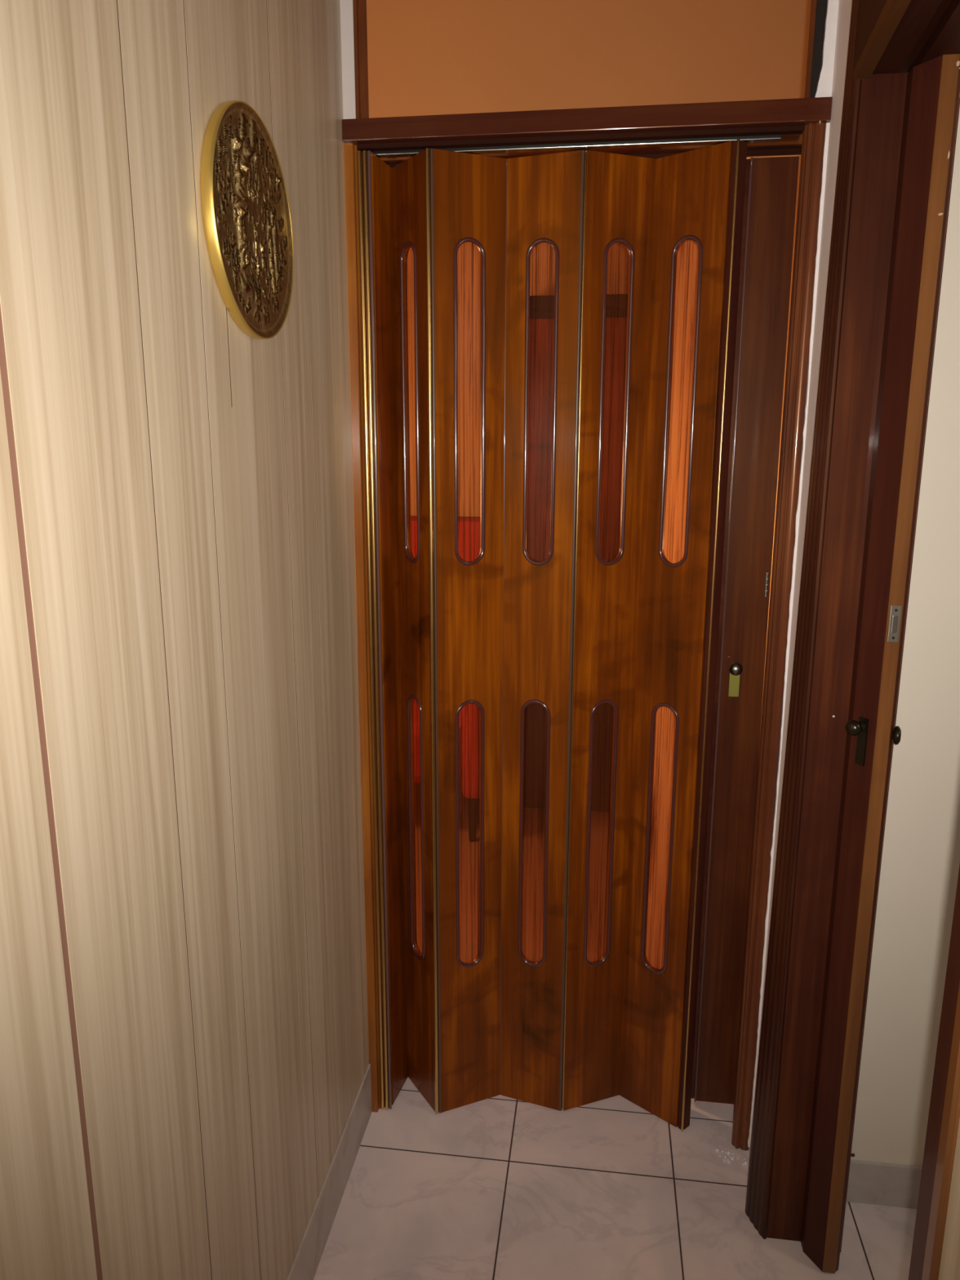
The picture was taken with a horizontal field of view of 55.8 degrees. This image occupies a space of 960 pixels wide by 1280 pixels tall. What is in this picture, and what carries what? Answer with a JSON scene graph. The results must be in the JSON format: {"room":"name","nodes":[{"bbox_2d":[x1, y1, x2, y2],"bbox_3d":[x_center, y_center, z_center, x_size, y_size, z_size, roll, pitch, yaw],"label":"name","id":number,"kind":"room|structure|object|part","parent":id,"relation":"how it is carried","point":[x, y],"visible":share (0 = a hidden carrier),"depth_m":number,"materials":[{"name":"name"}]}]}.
{"room":"hallway","nodes":[
{"label":"hallway","id":0,"kind":"room"},
{"bbox_2d":[0,0,368,1279],"bbox_3d":[-0.465,-0.291,0.275,0.083,3.450,3.130,2,12,7],"label":"wall","id":1,"kind":"structure","parent":0,"point":[184,1045],"depth_m":1.04,"materials":[{"name":"beige wood"}]},
{"bbox_3d":[-0.419,-0.398,0.491,0.008,3.332,0.403,2,12,7],"label":"wall panel","id":2,"kind":"part","parent":1,"relation":"part of","materials":[{"name":"brown wood"}]},
{"bbox_3d":[-0.375,-0.467,0.807,0.008,3.332,0.229,2,12,7],"label":"wall panel","id":3,"kind":"part","parent":1,"relation":"part of","materials":[{"name":"brown wood"}]},
{"bbox_3d":[-0.350,-0.508,0.994,0.008,3.332,0.152,2,12,7],"label":"wall panel","id":4,"kind":"part","parent":1,"relation":"part of","materials":[{"name":"brown wood"}]},
{"bbox_2d":[200,100,293,339],"bbox_3d":[-0.302,-0.556,1.216,0.026,0.289,0.289,2,12,7],"label":"wall plaque","id":5,"kind":"object","parent":1,"relation":"attached to","point":[246,211],"visible":1,"depth_m":1.19,"materials":[{"name":"gold metal"}]},
{"bbox_3d":[-0.321,-0.553,1.202,0.008,3.332,0.272,2,12,7],"label":"wall panel","id":6,"kind":"part","parent":1,"relation":"part of","materials":[{"name":"brown wood"}]},
{"bbox_3d":[-0.293,-0.596,1.401,0.008,3.332,0.132,2,12,7],"label":"wall panel","id":7,"kind":"part","parent":1,"relation":"part of","materials":[{"name":"brown wood"}]},
{"bbox_2d":[287,1063,372,1279],"bbox_3d":[-0.455,1.342,0.588,0.008,0.126,3.052,2,12,7],"label":"baseboard","id":8,"kind":"structure","parent":1,"relation":"attached to","point":[309,1253],"depth_m":1.77,"materials":[{"name":"tile"}]},
{"bbox_3d":[-0.268,-0.636,1.583,0.008,3.332,0.241,2,12,7],"label":"wall panel","id":9,"kind":"part","parent":1,"relation":"part of","materials":[{"name":"brown wood"}]},
{"bbox_2d":[339,0,811,631],"bbox_3d":[0.023,-0.861,2.897,4.560,3.450,2.180,2,12,7],"label":"wall","id":10,"kind":"structure","parent":0,"point":[425,57],"depth_m":3.60,"materials":[{"name":"orange paint"}]},
{"bbox_2d":[356,134,781,1131],"bbox_3d":[0.155,0.084,1.883,0.756,2.026,0.130,2,12,7],"label":"door","id":11,"kind":"structure","parent":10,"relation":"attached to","point":[571,632],"depth_m":1.85,"materials":[{"name":"brown wood"}]},
{"bbox_3d":[-0.222,0.092,1.868,0.008,2.014,0.008,2,12,7],"label":"fixed post","id":12,"kind":"part","parent":11,"relation":"part of","materials":[{"name":"brown wood"}]},
{"bbox_3d":[-0.213,0.088,1.883,0.024,2.014,0.026,2,12,7],"label":"fixed post","id":13,"kind":"part","parent":11,"relation":"part of","materials":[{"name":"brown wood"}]},
{"bbox_3d":[-0.212,0.092,1.867,0.007,2.014,0.007,-4,13,-19],"label":"fixed post","id":14,"kind":"part","parent":11,"relation":"part of","materials":[{"name":"brown wood"}]},
{"bbox_3d":[-0.204,0.092,1.868,0.006,2.014,0.006,2,12,7],"label":"fixed post","id":15,"kind":"part","parent":11,"relation":"part of","materials":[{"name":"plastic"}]},
{"bbox_3d":[-0.190,0.078,1.931,0.011,2.016,0.110,4,13,16],"label":"door panel","id":16,"kind":"part","parent":11,"relation":"part of","materials":[{"name":"brown wood"}]},
{"bbox_3d":[-0.132,-0.461,1.804,0.001,0.609,0.057,-7,14,-30],"label":"pane","id":17,"kind":"part","parent":11,"relation":"part of","materials":[{"name":"glass"}]},
{"bbox_3d":[-0.134,0.080,1.921,0.011,2.016,0.148,-7,14,-30],"label":"door panel","id":18,"kind":"part","parent":11,"relation":"part of","materials":[{"name":"brown wood"}]},
{"bbox_3d":[-0.134,0.418,1.995,0.001,0.609,0.057,-7,14,-30],"label":"pane","id":19,"kind":"part","parent":11,"relation":"part of","materials":[{"name":"glass"}]},
{"bbox_3d":[-0.023,0.088,1.887,0.151,2.016,0.011,-5,13,-23],"label":"door panel","id":20,"kind":"part","parent":11,"relation":"part of","materials":[{"name":"brown wood"}]},
{"bbox_3d":[-0.023,-0.454,1.771,0.057,0.609,0.001,-5,13,-23],"label":"pane","id":21,"kind":"part","parent":11,"relation":"part of","materials":[{"name":"glass"}]},
{"bbox_3d":[-0.024,0.426,1.962,0.057,0.609,0.001,-5,13,-23],"label":"pane","id":22,"kind":"part","parent":11,"relation":"part of","materials":[{"name":"glass"}]},
{"bbox_3d":[0.119,0.425,1.966,0.057,0.609,0.001,5,13,20],"label":"pane","id":23,"kind":"part","parent":11,"relation":"part of","materials":[{"name":"glass"}]},
{"bbox_3d":[0.120,-0.455,1.775,0.057,0.609,0.001,5,13,20],"label":"pane","id":24,"kind":"part","parent":11,"relation":"part of","materials":[{"name":"glass"}]},
{"bbox_3d":[0.119,0.087,1.891,0.146,2.016,0.011,5,13,20],"label":"door panel","id":25,"kind":"part","parent":11,"relation":"part of","materials":[{"name":"brown wood"}]},
{"bbox_3d":[0.258,0.425,1.966,0.057,0.609,0.001,-5,13,-20],"label":"pane","id":26,"kind":"part","parent":11,"relation":"part of","materials":[{"name":"glass"}]},
{"bbox_3d":[0.259,0.087,1.891,0.133,2.016,0.079,2,12,7],"label":"door panel","id":27,"kind":"part","parent":11,"relation":"part of","materials":[{"name":"brown wood"}]},
{"bbox_3d":[0.260,-0.455,1.775,0.057,0.609,0.001,-5,13,-20],"label":"pane","id":28,"kind":"part","parent":11,"relation":"part of","materials":[{"name":"glass"}]},
{"bbox_3d":[0.388,0.431,1.940,0.057,0.609,0.001,11,16,41],"label":"pane","id":29,"kind":"part","parent":11,"relation":"part of","materials":[{"name":"glass"}]},
{"bbox_3d":[0.388,0.093,1.866,0.153,2.016,0.011,11,16,41],"label":"door panel","id":30,"kind":"part","parent":11,"relation":"part of","materials":[{"name":"brown wood"}]},
{"bbox_3d":[0.390,-0.449,1.749,0.057,0.609,0.001,11,16,41],"label":"pane","id":31,"kind":"part","parent":11,"relation":"part of","materials":[{"name":"glass"}]},
{"bbox_3d":[0.464,0.099,1.840,0.027,2.014,0.081,3,13,12],"label":"leading post","id":32,"kind":"part","parent":11,"relation":"part of","materials":[{"name":"brown wood"}]},
{"bbox_2d":[342,0,832,1151],"bbox_3d":[0.180,-0.605,1.722,0.846,3.450,0.162,2,12,7],"label":"trim","id":33,"kind":"structure","parent":10,"relation":"attached to","point":[801,122],"depth_m":1.65,"materials":[{"name":"brown wood"}]},
{"bbox_2d":[691,155,799,1104],"bbox_3d":[0.535,0.091,1.872,0.106,2.000,0.069,2,12,7],"label":"door","id":34,"kind":"structure","parent":10,"relation":"in","point":[771,183],"depth_m":1.84,"materials":[{"name":"brown wood"}]},
{"bbox_3d":[0.527,0.088,1.878,0.022,0.061,0.004,2,12,7],"label":"lock plate","id":35,"kind":"part","parent":34,"relation":"part of","materials":[{"name":"gold metal"}]},
{"bbox_3d":[0.522,0.057,1.852,0.028,0.028,0.040,2,12,7],"label":"knob","id":36,"kind":"part","parent":34,"relation":"part of","materials":[{"name":"silver metal"}]},
{"bbox_2d":[313,779,916,1279],"bbox_3d":[-0.163,1.185,1.726,4.500,0.050,5.400,2,12,7],"label":"floor","id":37,"kind":"structure","parent":0,"point":[500,1187],"depth_m":1.85,"materials":[{"name":"tile"}]},
{"bbox_2d":[357,515,480,842],"bbox_3d":[-0.234,0.123,3.663,0.580,1.200,0.620,2,12,7],"label":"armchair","id":38,"kind":"object","parent":37,"relation":"on","point":[475,530],"visible":0.14,"depth_m":3.44,"materials":[{"name":"red fabric"}]},
{"bbox_3d":[-0.491,0.299,3.654,0.085,0.500,0.460,2,12,7],"label":"armrest","id":39,"kind":"part","parent":38,"relation":"part of","materials":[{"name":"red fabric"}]},
{"bbox_3d":[-0.245,0.394,3.641,0.410,0.240,0.420,2,12,7],"label":"seat","id":40,"kind":"part","parent":38,"relation":"part of","materials":[{"name":"red fabric"}]},
{"bbox_3d":[-0.207,-0.070,3.844,0.565,0.900,0.180,2,12,7],"label":"backrest","id":41,"kind":"part","parent":38,"relation":"part of","materials":[{"name":"red fabric"}]},
{"bbox_3d":[0.000,0.314,3.589,0.085,0.500,0.460,2,12,7],"label":"armrest","id":42,"kind":"part","parent":38,"relation":"part of","materials":[{"name":"red fabric"}]},
{"bbox_3d":[-0.028,0.676,3.476,0.044,0.200,0.044,2,12,7],"label":"leg","id":43,"kind":"part","parent":38,"relation":"part of","materials":[{"name":"brown wood"}]},
{"bbox_2d":[524,293,627,812],"bbox_3d":[0.409,-0.317,3.738,0.620,2.030,0.478,2,12,7],"label":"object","id":44,"kind":"object","parent":37,"relation":"on","point":[540,433],"visible":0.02,"depth_m":3.45,"materials":[{"name":"brown wood"}]},
{"bbox_3d":[0.240,0.330,3.693,0.275,0.605,0.019,2,12,7],"label":"drawer","id":45,"kind":"part","parent":44,"relation":"part of","materials":[{"name":"brown wood"}]},
{"bbox_3d":[0.242,-0.584,3.495,0.275,1.245,0.019,2,12,7],"label":"door","id":46,"kind":"part","parent":44,"relation":"part of","materials":[{"name":"red wood"}]},
{"bbox_3d":[0.412,-1.286,3.536,0.620,0.049,0.460,2,12,7],"label":"cornice","id":47,"kind":"part","parent":44,"relation":"part of","materials":[{"name":"brown wood"}]},
{"bbox_3d":[0.523,0.338,3.656,0.275,0.605,0.019,2,12,7],"label":"drawer","id":48,"kind":"part","parent":44,"relation":"part of","materials":[{"name":"brown wood"}]},
{"bbox_3d":[0.524,-0.575,3.458,0.275,1.245,0.019,2,12,7],"label":"door","id":49,"kind":"part","parent":44,"relation":"part of","materials":[{"name":"red wood"}]},
{"bbox_2d":[715,1147,747,1165],"bbox_3d":[0.540,1.110,1.946,0.064,0.008,0.041,2,12,7],"label":"crumbs","id":50,"kind":"object","parent":37,"relation":"on","point":[717,1149],"visible":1,"depth_m":1.94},
{"bbox_2d":[645,155,800,968],"bbox_3d":[0.982,-0.144,2.374,1.080,2.275,0.080,2,12,7],"label":"wall partition","id":51,"kind":"structure","parent":0,"point":[681,383],"depth_m":2.35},
{"bbox_2d":[747,0,959,1166],"bbox_3d":[1.145,-0.250,0.098,1.570,3.450,3.200,2,12,7],"label":"wall","id":52,"kind":"structure","parent":0,"point":[921,855],"depth_m":1.65,"materials":[{"name":"beige paint"}]},
{"bbox_2d":[744,0,959,1252],"bbox_3d":[0.610,-0.046,1.508,0.173,2.450,0.070,3,13,13],"label":"trim","id":53,"kind":"structure","parent":52,"relation":"attached to","point":[873,108],"depth_m":1.50,"materials":[{"name":"brown wood"}]},
{"bbox_3d":[0.552,-0.049,1.522,0.048,2.450,0.064,2,12,7],"label":"casing","id":54,"kind":"part","parent":53,"relation":"part of","materials":[{"name":"brown wood"}]},
{"bbox_3d":[0.688,0.186,1.538,0.017,1.985,0.065,2,12,7],"label":"casing","id":55,"kind":"part","parent":53,"relation":"part of","materials":[{"name":"red wood"}]},
{"bbox_2d":[800,53,959,1273],"bbox_3d":[0.643,0.173,1.487,0.082,2.024,0.078,6,13,24],"label":"door","id":56,"kind":"structure","parent":52,"relation":"in","point":[932,95],"depth_m":1.43,"materials":[{"name":"brown wood"}]},
{"bbox_3d":[0.609,0.142,1.469,0.030,0.025,0.025,-6,14,-25],"label":"knob","id":57,"kind":"part","parent":56,"relation":"part of","materials":[{"name":"brown metal"}]},
{"bbox_3d":[0.623,0.166,1.478,0.003,0.080,0.017,-6,14,-25],"label":"lock plate","id":58,"kind":"part","parent":56,"relation":"part of","materials":[{"name":"brown metal"}]},
{"bbox_3d":[0.646,-0.025,1.413,0.016,0.058,0.002,2,12,7],"label":"latch plate","id":59,"kind":"part","parent":56,"relation":"part of","materials":[{"name":"metal"}]},
{"bbox_3d":[0.668,0.153,1.452,0.013,0.030,0.030,5,13,20],"label":"knob","id":60,"kind":"part","parent":56,"relation":"part of","materials":[{"name":"brown metal"}]},
{"bbox_2d":[846,1159,922,1208],"bbox_3d":[1.376,1.110,1.745,1.360,0.094,0.008,2,12,7],"label":"baseboard","id":61,"kind":"structure","parent":52,"relation":"attached to","point":[883,1184],"depth_m":1.81,"materials":[{"name":"tile"}]},
{"bbox_2d":[937,1117,959,1279],"bbox_3d":[0.213,-0.142,-0.406,0.100,3.450,1.943,3,13,12],"label":"wall","id":62,"kind":"structure","parent":0,"point":[949,1267],"depth_m":0.69,"materials":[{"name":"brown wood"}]},
{"bbox_2d":[853,0,959,79],"bbox_3d":[0.524,-0.934,0.845,0.140,0.432,0.983,3,13,12],"label":"trim","id":63,"kind":"structure","parent":62,"relation":"attached to","point":[892,36],"depth_m":1.21,"materials":[{"name":"brown wood"}]},
{"bbox_2d":[908,863,959,1279],"bbox_3d":[0.399,0.138,0.664,0.074,2.450,0.066,2,12,7],"label":"trim","id":64,"kind":"structure","parent":62,"relation":"attached to","point":[944,1116],"depth_m":0.71,"materials":[{"name":"brown wood"}]}
]}

